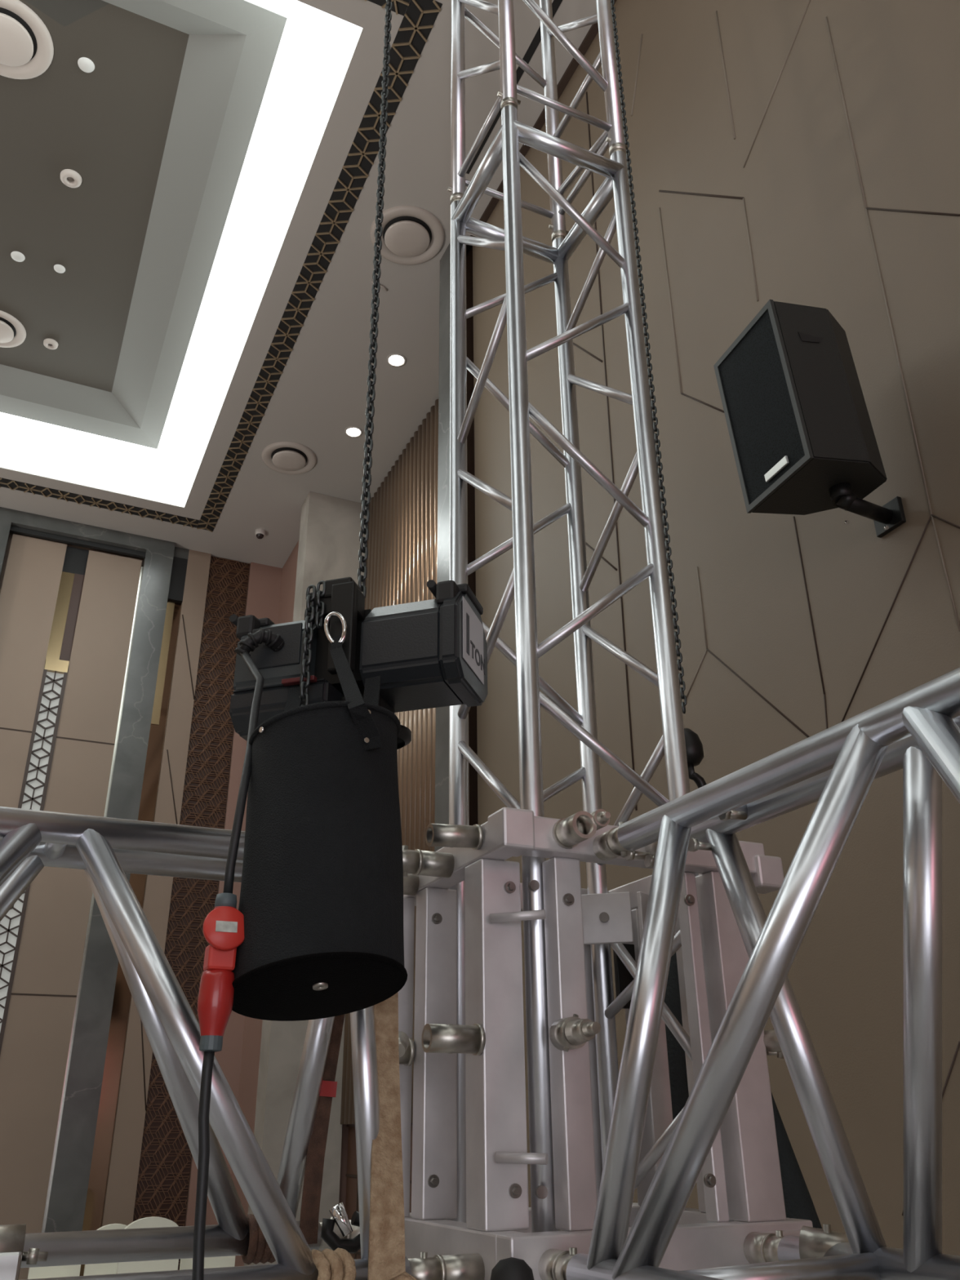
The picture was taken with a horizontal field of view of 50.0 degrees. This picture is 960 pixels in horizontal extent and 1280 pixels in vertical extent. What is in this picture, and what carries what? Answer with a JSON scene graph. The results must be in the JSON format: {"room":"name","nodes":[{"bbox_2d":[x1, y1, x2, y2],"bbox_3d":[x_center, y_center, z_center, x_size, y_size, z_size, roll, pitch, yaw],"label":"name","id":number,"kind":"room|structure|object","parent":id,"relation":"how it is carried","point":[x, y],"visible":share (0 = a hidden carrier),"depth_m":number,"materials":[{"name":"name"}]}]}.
{"room":"hotel ballroom","nodes":[
{"label":"hotel ballroom","id":0,"kind":"room"},
{"bbox_2d":[0,533,143,672],"bbox_3d":[-6.577,2.075,9.928,10.400,8.100,0.140,11,-28,-23],"label":"wall","id":1,"kind":"structure","parent":0,"point":[11,534],"depth_m":12.12,"materials":[{"name":"brown wood"}]},
{"bbox_2d":[0,727,31,733],"bbox_3d":[-5.104,0.944,11.007,0.590,0.016,0.004,11,-28,-23],"label":"trim","id":2,"kind":"structure","parent":1,"relation":"attached to","point":[0,727],"depth_m":11.06,"materials":[{"name":"brown"}]},
{"bbox_2d":[0,533,66,808],"bbox_3d":[-5.112,2.397,10.373,0.590,7.870,0.110,11,-28,-23],"label":"wall panel","id":3,"kind":"object","parent":1,"relation":"attached to","point":[29,589],"visible":0.83,"depth_m":11.47,"materials":[{"name":"beige wood"}]},
{"bbox_2d":[10,992,76,996],"bbox_3d":[-4.309,3.510,10.183,0.605,0.016,0.004,11,-28,-23],"label":"trim","id":4,"kind":"structure","parent":1,"relation":"attached to","point":[12,993],"depth_m":10.18,"materials":[{"name":"brown"}]},
{"bbox_2d":[0,546,88,1054],"bbox_3d":[-4.729,2.470,10.529,0.250,7.876,0.120,11,-28,-23],"label":"patterned panel","id":5,"kind":"object","parent":1,"relation":"attached to","point":[45,728],"visible":0.69,"depth_m":11.24,"materials":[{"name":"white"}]},
{"bbox_2d":[0,550,142,1279],"bbox_3d":[-4.343,2.552,10.694,0.605,7.850,0.110,11,-28,-23],"label":"wall panel","id":6,"kind":"object","parent":1,"relation":"attached to","point":[34,1051],"visible":0.89,"depth_m":10.48,"materials":[{"name":"beige wood"}]},
{"bbox_2d":[56,736,114,745],"bbox_3d":[-4.335,1.108,11.324,0.605,0.016,0.004,11,-28,-23],"label":"trim","id":7,"kind":"structure","parent":1,"relation":"attached to","point":[56,736],"depth_m":11.32,"materials":[{"name":"brown metal"}]},
{"bbox_2d":[0,506,175,1232],"bbox_3d":[-4.710,2.333,10.513,2.165,8.098,0.250,11,-28,-23],"label":"door frame","id":8,"kind":"structure","parent":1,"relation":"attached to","point":[67,1200],"depth_m":11.11,"materials":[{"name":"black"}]},
{"bbox_2d":[40,566,142,1232],"bbox_3d":[-4.045,2.638,10.764,0.020,7.750,0.100,11,-28,-23],"label":"mirror trim","id":9,"kind":"object","parent":8,"relation":"attached to","point":[141,568],"visible":0.78,"depth_m":10.43,"materials":[{"name":"silver metal"}]},
{"bbox_2d":[79,546,189,1275],"bbox_3d":[-3.667,2.557,11.009,0.185,8.098,0.160,11,-28,-23],"label":"wall panel","id":10,"kind":"object","parent":1,"relation":"attached to","point":[98,1179],"visible":0.67,"depth_m":10.57,"materials":[{"name":"brown wood"}]},
{"bbox_2d":[140,1019,146,1110],"bbox_3d":[-3.402,3.965,10.370,0.262,1.402,0.014,11,-28,-23],"label":"trim","id":11,"kind":"structure","parent":1,"relation":"attached to","point":[140,1020],"depth_m":10.26,"materials":[{"name":"brown"}]},
{"bbox_2d":[101,549,211,1226],"bbox_3d":[-3.461,2.595,11.097,0.270,8.100,0.160,11,-28,-23],"label":"wall panel","id":12,"kind":"object","parent":1,"relation":"attached to","point":[126,1151],"visible":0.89,"depth_m":10.98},
{"bbox_2d":[166,749,177,824],"bbox_3d":[-3.418,1.686,11.457,0.242,0.953,0.014,11,-28,-23],"label":"trim","id":13,"kind":"structure","parent":1,"relation":"attached to","point":[166,749],"depth_m":11.47,"materials":[{"name":"brown metal"}]},
{"bbox_2d":[182,614,195,699],"bbox_3d":[-3.444,0.194,12.161,0.262,1.053,0.014,11,-28,-23],"label":"trim","id":14,"kind":"structure","parent":1,"relation":"attached to","point":[182,615],"depth_m":12.15,"materials":[{"name":"brown"}]},
{"bbox_2d":[133,555,249,1270],"bbox_3d":[-3.116,2.667,11.254,0.492,8.098,0.117,11,-28,-23],"label":"patterned panel","id":15,"kind":"object","parent":1,"relation":"attached to","point":[165,1162],"visible":0.68,"depth_m":11.46,"materials":[{"name":"brown wood"}]},
{"bbox_2d":[184,562,282,1226],"bbox_3d":[-2.703,2.739,11.417,0.400,8.100,0.160,11,-28,-23],"label":"wall panel","id":16,"kind":"object","parent":1,"relation":"attached to","point":[264,586],"visible":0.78,"depth_m":11.67,"materials":[{"name":"brown wood"}]},
{"bbox_2d":[231,540,348,1266],"bbox_3d":[-1.793,2.501,10.936,0.800,8.100,1.900,11,-28,-23],"label":"wall","id":17,"kind":"structure","parent":0,"point":[248,1084],"depth_m":10.31,"materials":[{"name":"brown wood"}]},
{"bbox_2d":[0,0,596,568],"bbox_3d":[-1.965,-5.954,2.627,10.400,0.050,22.070,11,-28,-23],"label":"ceiling","id":18,"kind":"structure","parent":0,"point":[322,388],"depth_m":9.23,"materials":[{"name":"grey paint"}]},
{"bbox_2d":[0,477,199,528],"bbox_3d":[-6.655,-1.995,10.779,7.319,0.016,0.188,11,-28,-23],"label":"air slot","id":19,"kind":"object","parent":18,"relation":"attached to","point":[12,485],"visible":1,"depth_m":11.74,"materials":[{"name":"black metal"}]},
{"bbox_2d":[0,0,362,506],"bbox_3d":[-5.173,-3.682,8.151,7.099,0.728,6.586,11,-28,-23],"label":"coffer","id":20,"kind":"object","parent":18,"relation":"attached to","point":[193,136],"visible":0.9,"depth_m":8.71,"materials":[{"name":"white paint"}]},
{"bbox_2d":[0,310,26,347],"bbox_3d":[-4.721,-3.022,10.044,0.540,0.063,0.540,11,-28,-23],"label":"diffuser","id":21,"kind":"object","parent":20,"relation":"attached to","point":[12,332],"visible":1,"depth_m":10.06,"materials":[{"name":"white metal"}]},
{"bbox_2d":[10,251,25,262],"bbox_3d":[-4.147,-3.433,9.240,0.120,0.024,0.120,11,-28,-23],"label":"sprinkler cover","id":22,"kind":"object","parent":20,"relation":"attached to","point":[18,256],"visible":1,"depth_m":9.23,"materials":[{"name":"grey plastic"}]},
{"bbox_2d":[0,0,53,79],"bbox_3d":[-3.410,-4.304,7.375,0.660,0.063,0.660,11,-28,-23],"label":"diffuser","id":23,"kind":"object","parent":20,"relation":"attached to","point":[26,44],"visible":1,"depth_m":7.39,"materials":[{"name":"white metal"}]},
{"bbox_2d":[43,338,57,349],"bbox_3d":[-4.276,-2.940,10.256,0.138,0.040,0.138,11,-28,-23],"label":"smoke detector","id":24,"kind":"object","parent":20,"relation":"attached to","point":[51,344],"visible":1,"depth_m":10.23,"materials":[{"name":"white plastic"}]},
{"bbox_2d":[53,264,65,273],"bbox_3d":[-3.828,-3.372,9.375,0.101,0.024,0.101,11,-28,-23],"label":"sprinkler cover","id":25,"kind":"object","parent":20,"relation":"attached to","point":[60,268],"visible":1,"depth_m":9.36,"materials":[{"name":"grey plastic"}]},
{"bbox_2d":[60,168,82,187],"bbox_3d":[-3.369,-3.793,8.481,0.170,0.040,0.170,11,-28,-23],"label":"smoke detector","id":26,"kind":"object","parent":20,"relation":"attached to","point":[70,178],"visible":1,"depth_m":8.46,"materials":[{"name":"white plastic"}]},
{"bbox_2d":[77,57,94,72],"bbox_3d":[-2.903,-4.230,7.590,0.120,0.024,0.120,11,-28,-23],"label":"sprinkler cover","id":27,"kind":"object","parent":20,"relation":"attached to","point":[86,64],"visible":1,"depth_m":7.58,"materials":[{"name":"grey plastic"}]},
{"bbox_2d":[254,528,265,538],"bbox_3d":[-2.632,-1.259,12.325,0.124,0.100,0.124,11,-28,-23],"label":"dome camera","id":28,"kind":"object","parent":18,"relation":"attached to","point":[260,533],"visible":1,"depth_m":12.29,"materials":[{"name":"grey plastic"}]},
{"bbox_2d":[262,441,316,474],"bbox_3d":[-2.037,-1.918,10.991,0.580,0.063,0.580,11,-28,-23],"label":"ceiling vent","id":29,"kind":"object","parent":18,"relation":"in","point":[283,457],"visible":1,"depth_m":10.94,"materials":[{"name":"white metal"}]},
{"bbox_2d":[196,0,442,532],"bbox_3d":[-1.806,-2.694,9.419,0.201,0.016,7.043,11,-28,-23],"label":"ceiling trim","id":30,"kind":"structure","parent":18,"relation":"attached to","point":[420,17],"depth_m":8.28,"materials":[{"name":"black metal"}]},
{"bbox_2d":[344,426,362,437],"bbox_3d":[-1.302,-2.141,10.604,0.190,0.010,0.190,11,-28,-23],"label":"recessed light","id":31,"kind":"object","parent":18,"relation":"in","point":[350,431],"visible":1,"depth_m":10.60,"materials":[{"name":"grey paint"}]},
{"bbox_2d":[229,0,487,749],"bbox_3d":[-0.285,-2.423,3.285,0.527,5.826,0.259,-5,-26,9],"label":"chain hoist","id":32,"kind":"object","parent":18,"relation":"hanging from","point":[433,653],"visible":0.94,"depth_m":2.04,"materials":[{"name":"black metal"}]},
{"bbox_2d":[222,649,264,893],"bbox_3d":[-0.420,0.215,1.842,0.046,0.530,0.224,7,-27,-16],"label":"power cable","id":33,"kind":"object","parent":32,"relation":"hanging from","point":[246,770],"visible":0.94,"depth_m":1.72,"materials":[{"name":"black plastic"}]},
{"bbox_2d":[197,893,244,1052],"bbox_3d":[-0.401,0.507,1.583,0.069,0.233,0.066,11,-28,-23],"label":"connector","id":34,"kind":"object","parent":33,"relation":"hanging from","point":[223,928],"visible":1,"depth_m":1.57,"materials":[{"name":"red plastic"}]},
{"bbox_2d":[191,1051,214,1279],"bbox_3d":[-0.394,0.764,1.467,0.034,0.359,0.016,11,-28,-23],"label":"power cable","id":35,"kind":"object","parent":34,"relation":"hanging from","point":[208,1057],"visible":0.99,"depth_m":1.47,"materials":[{"name":"black plastic"}]},
{"bbox_2d":[202,906,244,950],"bbox_3d":[-0.400,0.449,1.606,0.069,0.074,0.057,11,-28,-23],"label":"socket","id":36,"kind":"object","parent":34,"relation":"attached to","point":[223,928],"depth_m":1.58,"materials":[{"name":"red plastic"}]},
{"bbox_2d":[231,611,407,1021],"bbox_3d":[-0.263,0.253,1.791,0.284,0.750,0.287,-9,-27,16],"label":"bag","id":37,"kind":"object","parent":32,"relation":"hanging from","point":[321,901],"visible":0.99,"depth_m":1.64,"materials":[{"name":"black fabric"}]},
{"bbox_2d":[367,991,417,1279],"bbox_3d":[-0.164,0.607,1.831,0.099,0.936,0.133,11,-28,-23],"label":"sling","id":38,"kind":"object","parent":32,"relation":"hanging from","point":[386,1252],"visible":0.48,"depth_m":1.67,"materials":[{"name":"beige fabric"}]},
{"bbox_2d":[370,280,387,291],"bbox_3d":[-0.852,-3.015,8.765,0.169,0.022,0.033,19,-31,-35],"label":"sprinkler","id":39,"kind":"object","parent":18,"relation":"attached to","point":[381,286],"visible":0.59,"depth_m":8.77,"materials":[{"name":"white metal"}]},
{"bbox_2d":[364,0,409,16],"bbox_3d":[-3.773,-4.689,5.173,7.319,0.016,0.182,11,-28,-23],"label":"air slot","id":40,"kind":"object","parent":18,"relation":"attached to","point":[399,6],"visible":0.9,"depth_m":6.58,"materials":[{"name":"black"}]},
{"bbox_2d":[386,352,406,367],"bbox_3d":[-0.781,-2.612,9.622,0.190,0.010,0.190,11,-28,-23],"label":"recessed light","id":41,"kind":"object","parent":18,"relation":"in","point":[396,360],"visible":1,"depth_m":9.62,"materials":[{"name":"grey paint"}]},
{"bbox_2d":[369,205,444,265],"bbox_3d":[-0.584,-3.225,8.273,0.600,0.063,0.600,11,-28,-23],"label":"ceiling vent","id":42,"kind":"object","parent":18,"relation":"in","point":[411,235],"visible":0.96,"depth_m":8.23,"materials":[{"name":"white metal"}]},
{"bbox_2d":[466,0,562,173],"bbox_3d":[3.130,-6.540,1.450,0.050,0.004,15.400,11,-28,-23],"label":"ceiling slot","id":43,"kind":"object","parent":18,"relation":"attached to","point":[536,40],"visible":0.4,"depth_m":6.92,"materials":[{"name":"black"}]},
{"bbox_2d":[610,0,706,788],"bbox_3d":[0.586,-2.088,4.178,0.180,5.680,0.180,11,-28,-23],"label":"chain","id":44,"kind":"object","parent":18,"relation":"hanging from","point":[694,746],"visible":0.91,"depth_m":3.45,"materials":[{"name":"grey metal"}]},
{"bbox_2d":[664,952,822,1228],"bbox_3d":[0.628,1.017,2.708,0.544,1.271,0.120,9,-27,-20],"label":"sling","id":45,"kind":"object","parent":44,"relation":"hanging from","point":[798,1203],"visible":0.11,"depth_m":2.57,"materials":[{"name":"black fabric"}]},
{"bbox_2d":[345,1125,412,1259],"bbox_3d":[-0.302,1.403,8.659,0.220,8.100,3.720,11,-28,-23],"label":"wall","id":46,"kind":"structure","parent":0,"point":[352,1182],"depth_m":8.80,"materials":[{"name":"brown"}]},
{"bbox_2d":[354,1184,358,1259],"bbox_3d":[-1.020,4.911,8.488,0.009,1.630,0.020,11,-28,-23],"label":"trim","id":47,"kind":"structure","parent":46,"relation":"attached to","point":[357,1206],"depth_m":8.59,"materials":[{"name":"brown"}]},
{"bbox_2d":[346,1173,411,1183],"bbox_3d":[-0.377,3.913,7.415,0.009,0.020,3.720,11,-28,-23],"label":"trim","id":48,"kind":"structure","parent":46,"relation":"attached to","point":[347,1175],"depth_m":8.78,"materials":[{"name":"brown"}]},
{"bbox_2d":[340,399,438,1126],"bbox_3d":[-0.665,0.840,9.354,0.083,6.460,2.720,11,-28,-23],"label":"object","id":49,"kind":"object","parent":46,"relation":"attached to","point":[402,559],"visible":0.27,"depth_m":9.90,"materials":[{"name":"brown wood"}]},
{"bbox_2d":[472,0,959,1255],"bbox_3d":[3.748,-2.679,0.158,0.800,8.100,16.200,11,-28,-23],"label":"wall","id":50,"kind":"structure","parent":0,"point":[898,61],"depth_m":4.30,"materials":[{"name":"beige paint"}]},
{"bbox_2d":[470,0,616,237],"bbox_3d":[3.280,-6.357,1.806,0.048,0.028,16.000,11,-28,-23],"label":"trim","id":51,"kind":"structure","parent":50,"relation":"attached to","point":[593,30],"depth_m":7.08,"materials":[{"name":"brown"}]},
{"bbox_2d":[573,342,602,362],"bbox_3d":[0.622,-1.701,6.067,0.012,0.423,0.341,11,-28,-23],"label":"trim","id":52,"kind":"structure","parent":50,"relation":"attached to","point":[574,344],"depth_m":6.02,"materials":[{"name":"brown"}]},
{"bbox_2d":[586,91,602,315],"bbox_3d":[0.701,-2.697,6.327,0.012,1.934,0.044,11,-28,-23],"label":"trim","id":53,"kind":"structure","parent":50,"relation":"attached to","point":[587,104],"depth_m":6.35,"materials":[{"name":"brown"}]},
{"bbox_2d":[585,542,617,570],"bbox_3d":[0.635,-0.452,5.475,0.010,0.345,0.313,11,-28,-23],"label":"trim","id":54,"kind":"structure","parent":50,"relation":"attached to","point":[586,544],"depth_m":5.40,"materials":[{"name":"brown"}]},
{"bbox_2d":[601,324,637,810],"bbox_3d":[0.711,-0.518,5.325,0.010,2.861,0.045,11,-28,-23],"label":"trim","id":55,"kind":"structure","parent":50,"relation":"attached to","point":[607,402],"depth_m":5.24,"materials":[{"name":"brown"}]},
{"bbox_2d":[631,34,643,115],"bbox_3d":[0.927,-3.333,6.077,0.011,0.493,0.192,11,-28,-23],"label":"trim","id":56,"kind":"structure","parent":50,"relation":"attached to","point":[640,47],"depth_m":6.07,"materials":[{"name":"brown"}]},
{"bbox_2d":[658,207,682,393],"bbox_3d":[0.972,-1.757,5.265,0.009,1.244,0.013,11,-28,-23],"label":"trim","id":57,"kind":"structure","parent":50,"relation":"attached to","point":[660,211],"depth_m":5.24,"materials":[{"name":"brown"}]},
{"bbox_2d":[686,649,706,697],"bbox_3d":[0.936,0.165,4.487,0.008,0.191,0.215,11,-28,-23],"label":"trim","id":58,"kind":"structure","parent":50,"relation":"attached to","point":[706,650],"depth_m":4.48,"materials":[{"name":"brown"}]},
{"bbox_2d":[658,190,742,199],"bbox_3d":[1.099,-2.241,5.181,0.011,0.675,0.600,11,-28,-23],"label":"trim","id":59,"kind":"structure","parent":50,"relation":"attached to","point":[663,191],"depth_m":5.14,"materials":[{"name":"brown"}]},
{"bbox_2d":[696,566,707,648],"bbox_3d":[0.977,-0.143,4.529,0.007,0.407,0.011,11,-28,-23],"label":"trim","id":60,"kind":"structure","parent":50,"relation":"attached to","point":[701,604],"depth_m":4.52,"materials":[{"name":"brown"}]},
{"bbox_2d":[680,392,724,413],"bbox_3d":[1.039,-1.111,4.815,0.009,0.316,0.287,11,-28,-23],"label":"trim","id":61,"kind":"structure","parent":50,"relation":"attached to","point":[682,393],"depth_m":4.80,"materials":[{"name":"brown"}]},
{"bbox_2d":[715,10,735,139],"bbox_3d":[1.226,-2.834,5.147,0.010,0.928,0.030,11,-28,-23],"label":"trim","id":62,"kind":"structure","parent":50,"relation":"attached to","point":[716,11],"depth_m":5.13,"materials":[{"name":"brown"}]},
{"bbox_2d":[742,197,759,301],"bbox_3d":[1.227,-1.776,4.670,0.008,0.613,0.024,11,-28,-23],"label":"trim","id":63,"kind":"structure","parent":50,"relation":"attached to","point":[744,202],"depth_m":4.66,"materials":[{"name":"brown"}]},
{"bbox_2d":[706,648,809,737],"bbox_3d":[1.096,0.205,4.090,0.008,0.606,0.547,11,-28,-23],"label":"trim","id":64,"kind":"structure","parent":50,"relation":"attached to","point":[708,650],"depth_m":4.06,"materials":[{"name":"brown"}]},
{"bbox_2d":[742,0,810,168],"bbox_3d":[1.353,-2.532,4.710,0.010,0.458,0.561,11,-28,-23],"label":"trim","id":65,"kind":"structure","parent":50,"relation":"attached to","point":[805,11],"depth_m":4.70,"materials":[{"name":"brown"}]},
{"bbox_2d":[792,515,825,693],"bbox_3d":[1.244,-0.145,3.898,0.006,0.759,0.014,11,-28,-23],"label":"trim","id":66,"kind":"structure","parent":50,"relation":"attached to","point":[793,517],"depth_m":3.88,"materials":[{"name":"brown"}]},
{"bbox_2d":[713,299,906,537],"bbox_3d":[1.165,-0.735,3.547,0.615,0.716,0.412,11,-28,-23],"label":"wall speaker","id":67,"kind":"object","parent":50,"relation":"attached to","point":[803,441],"visible":1,"depth_m":3.40,"materials":[{"name":"black paint"}]},
{"bbox_2d":[719,309,804,503],"bbox_3d":[0.945,-0.781,3.471,0.078,0.573,0.355,7,-27,-16],"label":"grille","id":68,"kind":"object","parent":67,"relation":"attached to","point":[762,373],"depth_m":3.44,"materials":[{"name":"black metal"}]},
{"bbox_2d":[823,693,827,728],"bbox_3d":[1.240,0.395,3.663,0.006,0.418,0.056,11,-28,-23],"label":"trim","id":69,"kind":"structure","parent":50,"relation":"attached to","point":[824,699],"depth_m":3.71,"materials":[{"name":"brown metal"}]},
{"bbox_2d":[825,16,866,208],"bbox_3d":[1.495,-2.179,4.216,0.008,1.114,0.034,11,-28,-23],"label":"trim","id":70,"kind":"structure","parent":50,"relation":"attached to","point":[826,17],"depth_m":4.20,"materials":[{"name":"brown"}]},
{"bbox_2d":[840,515,931,722],"bbox_3d":[1.383,-0.050,3.526,0.007,0.567,0.566,11,-28,-23],"label":"trim","id":71,"kind":"structure","parent":50,"relation":"attached to","point":[930,517],"depth_m":3.52,"materials":[{"name":"brown"}]},
{"bbox_2d":[865,208,932,515],"bbox_3d":[1.497,-1.043,3.702,0.007,1.380,0.034,11,-28,-23],"label":"trim","id":72,"kind":"structure","parent":50,"relation":"attached to","point":[866,210],"depth_m":3.67,"materials":[{"name":"brown"}]},
{"bbox_2d":[866,207,959,216],"bbox_3d":[1.571,-1.564,3.761,0.008,0.394,0.356,11,-28,-23],"label":"trim","id":73,"kind":"structure","parent":50,"relation":"attached to","point":[868,208],"depth_m":3.74,"materials":[{"name":"brown"}]},
{"bbox_2d":[902,1040,959,1215],"bbox_3d":[1.319,1.431,3.012,0.006,0.460,0.336,11,-28,-23],"label":"trim","id":74,"kind":"structure","parent":50,"relation":"attached to","point":[958,1044],"depth_m":2.98,"materials":[{"name":"brown"}]},
{"bbox_2d":[930,515,959,631],"bbox_3d":[1.502,-0.222,3.323,0.006,0.429,0.012,11,-28,-23],"label":"trim","id":75,"kind":"structure","parent":50,"relation":"attached to","point":[932,518],"depth_m":3.32,"materials":[{"name":"brown"}]},
{"bbox_2d":[931,514,959,528],"bbox_3d":[1.518,-0.387,3.358,0.007,0.104,0.095,11,-28,-23],"label":"trim","id":76,"kind":"structure","parent":50,"relation":"attached to","point":[932,515],"depth_m":3.35,"materials":[{"name":"brown"}]},
{"bbox_3d":[-1.974,1.413,-0.917,10.600,0.100,22.470,11,-28,-23],"label":"floor","id":77,"kind":"structure","parent":0,"visible":0},
{"bbox_2d":[27,1264,80,1279],"bbox_3d":[-3.294,5.123,7.932,0.449,0.814,0.470,11,-28,-23],"label":"banquet chair","id":78,"kind":"object","parent":77,"relation":"on","point":[47,1272],"visible":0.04,"depth_m":8.16,"materials":[{"name":"white"}]},
{"bbox_2d":[83,1223,127,1275],"bbox_3d":[-2.734,4.878,7.604,0.427,0.965,0.470,11,-28,-23],"label":"banquet chair","id":79,"kind":"object","parent":77,"relation":"on","point":[105,1268],"visible":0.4,"depth_m":7.82,"materials":[{"name":"white"}]},
{"bbox_2d":[115,1216,178,1273],"bbox_3d":[-2.290,4.595,7.112,0.491,1.046,0.470,11,-28,-23],"label":"banquet chair","id":80,"kind":"object","parent":77,"relation":"on","point":[147,1222],"visible":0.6,"depth_m":7.39,"materials":[{"name":"white"}]},
{"bbox_2d":[179,1255,235,1270],"bbox_3d":[-1.971,4.872,7.510,0.470,0.881,0.470,11,-28,-23],"label":"banquet chair","id":81,"kind":"object","parent":77,"relation":"on","point":[220,1261],"visible":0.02,"depth_m":7.78,"materials":[{"name":"white"}]},
{"bbox_2d":[244,491,366,1266],"bbox_3d":[-1.625,2.110,10.115,0.700,8.098,0.330,11,-28,-23],"label":"wall","id":82,"kind":"structure","parent":77,"relation":"on","point":[329,543],"depth_m":9.21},
{"bbox_2d":[434,242,478,851],"bbox_3d":[0.116,0.528,6.825,0.770,8.098,0.280,11,-28,-23],"label":"marble column","id":83,"kind":"structure","parent":77,"relation":"on","point":[442,743],"depth_m":7.38,"materials":[{"name":"grey stone"}]},
{"bbox_2d":[466,244,478,825],"bbox_3d":[-0.100,0.426,6.604,0.168,8.098,0.020,11,-28,-23],"label":"mirror","id":84,"kind":"object","parent":83,"relation":"attached to","point":[473,737],"depth_m":7.27,"materials":[{"name":"mirror"}]},
{"bbox_2d":[447,0,733,1232],"bbox_3d":[0.180,-0.579,2.748,0.560,6.600,0.560,11,-28,-23],"label":"truss","id":85,"kind":"object","parent":77,"relation":"on","point":[521,585],"visible":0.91,"depth_m":2.62,"materials":[{"name":"metal"}]},
{"bbox_2d":[398,807,822,1279],"bbox_3d":[0.184,0.822,2.020,0.739,0.823,0.675,11,-28,-23],"label":"block","id":86,"kind":"object","parent":85,"relation":"attached to","point":[740,1180],"depth_m":1.90,"materials":[{"name":"metal"}]},
{"bbox_2d":[0,806,484,1279],"bbox_3d":[-1.340,0.576,1.500,2.718,0.749,0.534,11,-28,-23],"label":"truss","id":87,"kind":"object","parent":86,"relation":"attached to","point":[106,848],"visible":0.59,"depth_m":1.81,"materials":[{"name":"metal"}]},
{"bbox_2d":[0,1223,48,1279],"bbox_3d":[-0.801,1.031,1.719,0.145,0.096,0.076,11,-28,-23],"label":"clamp","id":88,"kind":"object","parent":87,"relation":"attached to","point":[12,1237],"visible":1,"depth_m":1.71,"materials":[{"name":"silver metal"}]},
{"bbox_2d":[241,1213,275,1264],"bbox_3d":[-0.423,1.155,1.988,0.061,0.084,0.085,11,-28,-23],"label":"wrap","id":89,"kind":"object","parent":87,"relation":"attached to","point":[259,1250],"visible":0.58,"depth_m":1.95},
{"bbox_2d":[299,1014,344,1244],"bbox_3d":[-0.307,0.815,2.110,0.068,0.738,0.074,11,-28,-23],"label":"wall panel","id":90,"kind":"object","parent":87,"relation":"hanging from","point":[313,1171],"visible":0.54,"depth_m":2.04,"materials":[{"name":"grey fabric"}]},
{"bbox_2d":[311,1248,356,1279],"bbox_3d":[-0.232,0.983,1.580,0.067,0.086,0.087,11,-28,-23],"label":"wrap","id":91,"kind":"object","parent":87,"relation":"attached to","point":[327,1260],"visible":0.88,"depth_m":1.56,"materials":[{"name":"beige fabric"}]},
{"bbox_2d":[320,1202,360,1253],"bbox_3d":[-0.243,1.078,1.890,0.094,0.083,0.042,11,-28,-23],"label":"shackle","id":92,"kind":"object","parent":87,"relation":"attached to","point":[338,1212],"visible":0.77,"depth_m":1.88,"materials":[{"name":"black metal"}]},
{"bbox_2d":[537,667,959,1279],"bbox_3d":[1.059,0.024,0.383,0.497,0.781,3.555,11,-28,-23],"label":"truss","id":93,"kind":"object","parent":86,"relation":"attached to","point":[916,731],"visible":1,"depth_m":1.45,"materials":[{"name":"metal"}]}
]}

